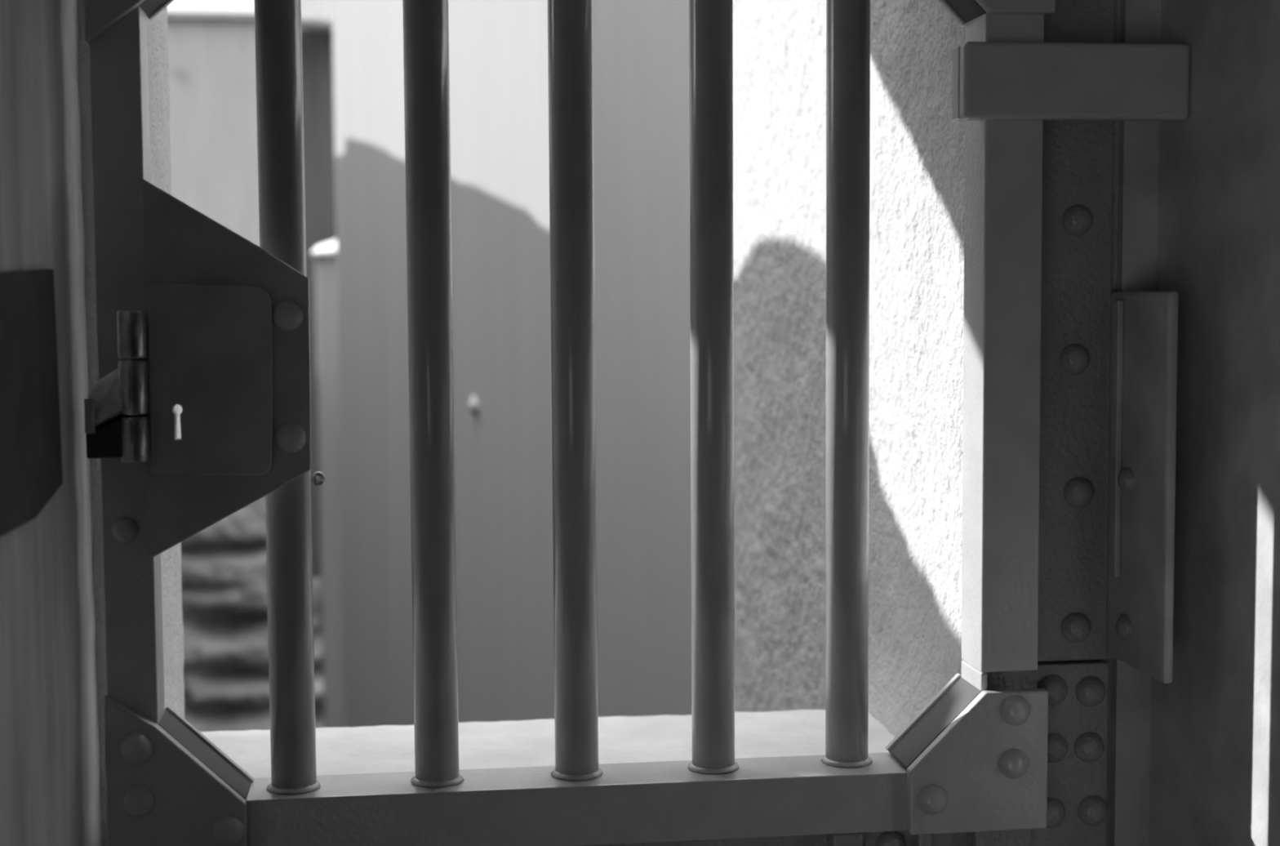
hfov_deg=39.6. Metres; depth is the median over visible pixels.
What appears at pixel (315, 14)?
stone block
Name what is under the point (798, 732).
window sill
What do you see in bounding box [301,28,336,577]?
board
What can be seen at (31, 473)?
plate
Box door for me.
[332,0,554,727]
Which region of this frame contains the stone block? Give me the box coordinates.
[301,0,332,30]
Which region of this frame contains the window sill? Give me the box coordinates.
[200,709,894,777]
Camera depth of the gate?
1.00 m
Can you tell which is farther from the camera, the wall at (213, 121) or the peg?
the wall at (213, 121)
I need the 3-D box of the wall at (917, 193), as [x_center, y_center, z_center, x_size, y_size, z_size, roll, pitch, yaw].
[1.426,0.532,1.737,2.607,2.220,0.960,-1,4,-7]
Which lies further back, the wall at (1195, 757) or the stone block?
the stone block
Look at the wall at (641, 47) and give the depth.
2.60 m
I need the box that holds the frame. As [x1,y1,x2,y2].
[581,0,1177,845]
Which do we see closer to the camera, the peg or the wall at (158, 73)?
the wall at (158, 73)
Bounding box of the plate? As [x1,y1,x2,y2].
[0,268,62,537]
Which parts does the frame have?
plate, splice plate, jamb plate, angle leg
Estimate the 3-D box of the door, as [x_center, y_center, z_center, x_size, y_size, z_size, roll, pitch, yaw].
[-0.227,0.101,3.472,0.387,2.850,1.711,-2,4,-21]
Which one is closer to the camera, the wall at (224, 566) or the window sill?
the window sill
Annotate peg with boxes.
[468,394,478,413]
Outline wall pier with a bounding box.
[310,239,345,727]
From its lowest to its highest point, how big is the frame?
1.250 m
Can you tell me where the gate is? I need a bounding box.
[83,0,1189,845]
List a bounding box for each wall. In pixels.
[0,0,1279,845]
[77,0,184,845]
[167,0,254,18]
[167,17,259,438]
[181,495,324,731]
[591,0,691,716]
[733,0,1120,845]
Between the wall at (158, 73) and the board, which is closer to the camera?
the wall at (158, 73)
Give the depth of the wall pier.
4.36 m

